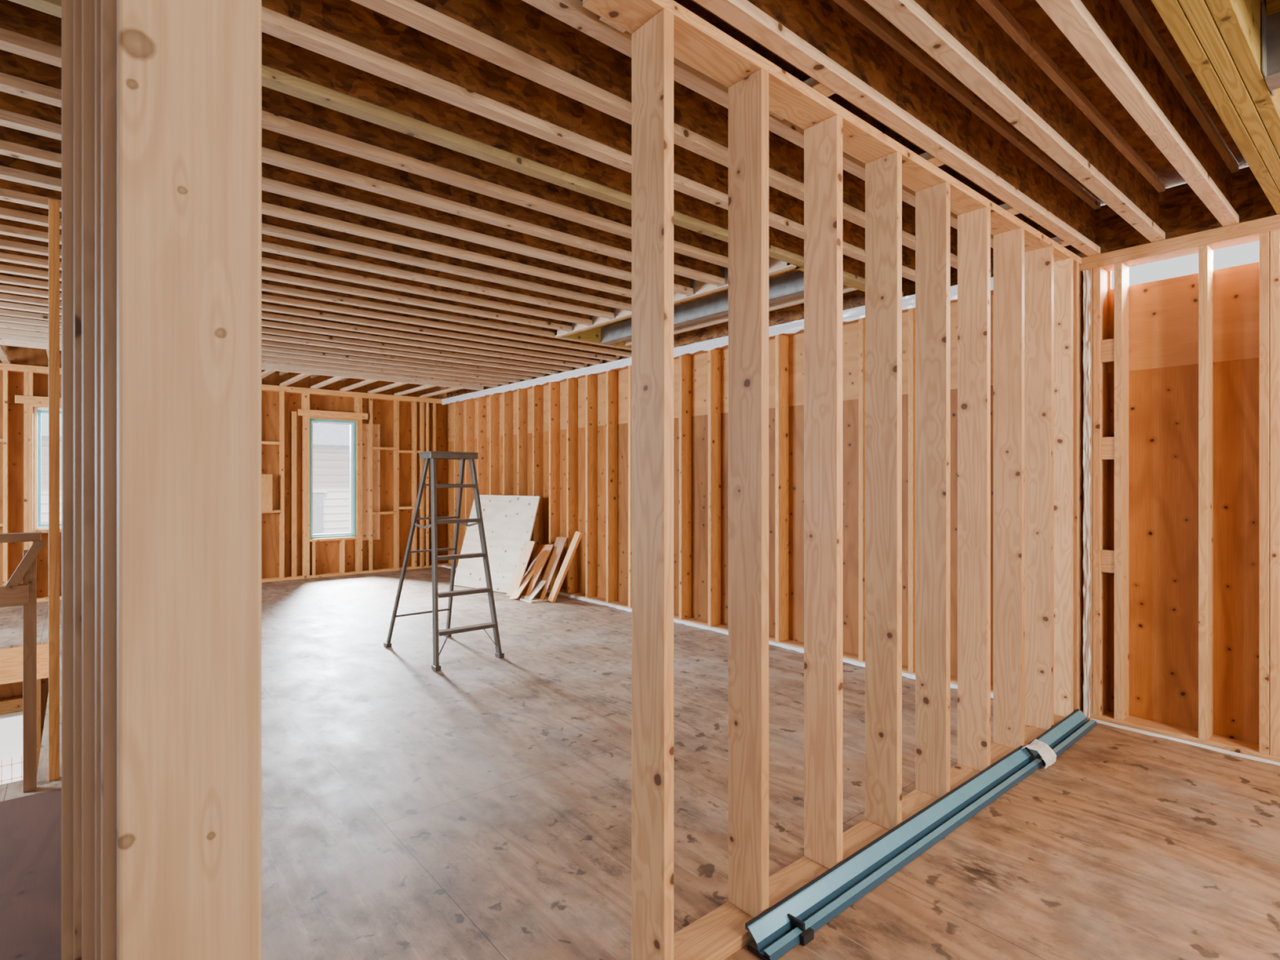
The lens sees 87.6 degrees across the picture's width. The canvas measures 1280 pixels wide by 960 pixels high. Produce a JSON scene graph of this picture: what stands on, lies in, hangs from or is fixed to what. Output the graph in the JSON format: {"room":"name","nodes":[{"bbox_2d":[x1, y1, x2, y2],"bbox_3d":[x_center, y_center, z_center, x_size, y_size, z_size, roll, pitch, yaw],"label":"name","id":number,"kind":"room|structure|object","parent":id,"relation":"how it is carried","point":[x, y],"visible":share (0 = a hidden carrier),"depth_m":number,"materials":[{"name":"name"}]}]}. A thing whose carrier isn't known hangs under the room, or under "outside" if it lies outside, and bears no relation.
{"room":"construction site","nodes":[
{"label":"construction site","id":0,"kind":"room"},
{"bbox_2d":[61,0,261,959],"bbox_3d":[-1.582,0.048,2.001,0.190,2.745,3.300,0,0,-40],"label":"wooden post","id":1,"kind":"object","parent":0,"point":[161,100],"depth_m":0.79,"materials":[{"name":"brown wood"}]},
{"bbox_2d":[0,566,1279,959],"bbox_3d":[-2.169,1.580,3.135,8.720,0.320,13.590,0,0,-40],"label":"floor","id":2,"kind":"structure","parent":0,"point":[478,806],"depth_m":2.86,"materials":[{"name":"brown wood"}]},
{"bbox_2d":[0,199,59,792],"bbox_3d":[-3.689,0.048,2.311,2.534,2.745,0.188,0,0,-40],"label":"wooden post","id":3,"kind":"object","parent":2,"relation":"on","point":[14,593],"visible":1,"depth_m":3.15,"materials":[{"name":"brown wood"}]},
{"bbox_2d":[0,787,61,959],"bbox_3d":[-2.224,1.411,1.539,1.380,0.019,2.820,0,0,-40],"label":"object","id":4,"kind":"structure","parent":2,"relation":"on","point":[30,825],"depth_m":2.35,"materials":[{"name":"brown wood"}]},
{"bbox_2d":[0,363,443,602],"bbox_3d":[-6.548,0.048,8.226,8.580,2.745,0.160,0,0,-40],"label":"studs","id":5,"kind":"object","parent":2,"relation":"on","point":[367,435],"visible":0.56,"depth_m":9.72,"materials":[{"name":"brown wood"}]},
{"bbox_2d":[34,407,61,529],"bbox_3d":[-6.842,-0.135,8.024,0.650,1.430,0.090,0,0,-40],"label":"frame","id":6,"kind":"object","parent":5,"relation":"attached to","point":[37,411],"visible":0.44,"depth_m":7.83,"materials":[{"name":"white plastic"}]},
{"bbox_2d":[0,346,447,744],"bbox_3d":[-6.550,1.438,8.337,8.720,6.165,0.012,0,0,-40],"label":"sheathing","id":7,"kind":"object","parent":5,"relation":"attached to","point":[326,553],"visible":0.12,"depth_m":9.60,"materials":[{"name":"orange wood"}]},
{"bbox_2d":[309,418,355,538],"bbox_3d":[-4.579,-0.018,9.930,0.647,1.748,0.090,0,0,-40],"label":"frame","id":8,"kind":"object","parent":5,"relation":"attached to","point":[353,424],"visible":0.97,"depth_m":10.04,"materials":[{"name":"white plastic"}]},
{"bbox_2d":[383,451,504,671],"bbox_3d":[-1.641,0.601,5.524,0.611,1.652,1.045,0,0,-40],"label":"step ladder","id":9,"kind":"object","parent":2,"relation":"on","point":[432,455],"visible":1,"depth_m":5.35,"materials":[{"name":"metal"}]},
{"bbox_2d":[453,494,540,593],"bbox_3d":[-1.895,0.810,8.751,1.279,1.208,0.389,0,0,38],"label":"plywood sheet","id":10,"kind":"object","parent":2,"relation":"on","point":[508,521],"visible":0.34,"depth_m":8.71,"materials":[{"name":"white wood"}]},
{"bbox_2d":[506,531,582,603],"bbox_3d":[-1.186,1.024,8.022,0.617,0.832,0.860,0,0,-40],"label":"pile","id":11,"kind":"object","parent":2,"relation":"on","point":[531,588],"visible":1,"depth_m":8.02,"materials":[{"name":"brown wood"}]},
{"bbox_2d":[440,213,1279,762],"bbox_3d":[1.112,0.048,5.898,0.140,2.745,13.590,0,0,-40],"label":"studs","id":12,"kind":"object","parent":2,"relation":"on","point":[1266,230],"visible":0.64,"depth_m":3.99,"materials":[{"name":"brown wood"}]},
{"bbox_2d":[447,262,1258,744],"bbox_3d":[1.357,0.170,5.725,0.012,3.100,14.290,0,0,-40],"label":"sheathing","id":13,"kind":"object","parent":12,"relation":"attached to","point":[1163,314],"visible":0.19,"depth_m":3.88,"materials":[{"name":"orange wood"}]},
{"bbox_2d":[441,269,1279,765],"bbox_3d":[1.085,0.048,5.784,0.028,2.742,13.450,0,0,-40],"label":"film","id":14,"kind":"object","parent":12,"relation":"attached to","point":[908,302],"visible":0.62,"depth_m":3.96,"materials":[{"name":"white plastic"}]},
{"bbox_2d":[745,738,1056,959],"bbox_3d":[1.202,1.369,2.688,2.205,0.099,0.150,0,0,-40],"label":"metal track","id":15,"kind":"object","parent":2,"relation":"on","point":[794,919],"visible":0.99,"depth_m":2.42,"materials":[{"name":"blue metal"}]},
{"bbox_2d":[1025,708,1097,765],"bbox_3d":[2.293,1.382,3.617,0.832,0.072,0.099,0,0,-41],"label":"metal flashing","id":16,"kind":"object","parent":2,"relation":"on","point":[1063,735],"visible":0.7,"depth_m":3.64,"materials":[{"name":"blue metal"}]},
{"bbox_2d":[0,0,1279,398],"bbox_3d":[-2.205,-1.472,3.069,8.780,0.314,13.564,0,0,-40],"label":"ceiling","id":17,"kind":"structure","parent":0,"point":[446,184],"depth_m":2.87,"materials":[{"name":"brown wood"}]},
{"bbox_2d":[673,0,1248,306],"bbox_3d":[-2.177,-1.640,3.004,8.940,0.020,13.800,0,0,-40],"label":"deck","id":18,"kind":"object","parent":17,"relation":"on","point":[1029,14],"visible":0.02,"depth_m":2.73,"materials":[{"name":"brown wood"}]},
{"bbox_2d":[582,0,1081,959],"bbox_3d":[1.239,0.048,2.899,3.530,2.745,0.140,0,0,-40],"label":"wall","id":19,"kind":"structure","parent":0,"point":[1036,278],"depth_m":2.43,"materials":[{"name":"brown wood"}]},
{"bbox_3d":[-3.790,4.530,5.044,8.700,0.020,8.600,0,0,-40],"label":"floor","id":20,"kind":"structure","parent":0,"visible":0},
{"bbox_2d":[0,679,40,773],"bbox_3d":[-7.915,3.130,7.082,5.015,2.780,0.150,0,0,-40],"label":"framing","id":21,"kind":"object","parent":20,"relation":"on","point":[15,704],"visible":0.09,"depth_m":7.75,"materials":[{"name":"brown wood"}]},
{"bbox_2d":[0,710,22,719],"bbox_3d":[-7.435,3.115,7.525,0.920,0.890,0.090,0,0,-40],"label":"frame","id":22,"kind":"object","parent":21,"relation":"attached to","point":[15,713],"visible":0.02,"depth_m":7.67,"materials":[{"name":"white plastic"}]},
{"label":"outside","id":23,"kind":"structure","parent":0,"visible":0},
{"bbox_2d":[0,715,22,784],"bbox_3d":[-6.441,4.770,7.649,120.000,0.100,140.000,0,0,-40],"label":"ground","id":24,"kind":"structure","parent":23,"point":[11,728],"depth_m":11.79,"materials":[{"name":"white"}]},
{"bbox_2d":[0,755,22,784],"bbox_3d":[-8.884,4.270,8.998,4.000,0.900,0.010,0,0,-40],"label":"fence","id":25,"kind":"object","parent":24,"relation":"on","point":[21,762],"visible":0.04,"depth_m":9.19,"materials":[{"name":"white metal"}]},
{"bbox_2d":[40,413,350,534],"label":"window","id":26,"kind":"structure","parent":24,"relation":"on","point":[331,442],"depth_m":22.43,"materials":[{"name":"glass"}]}
]}

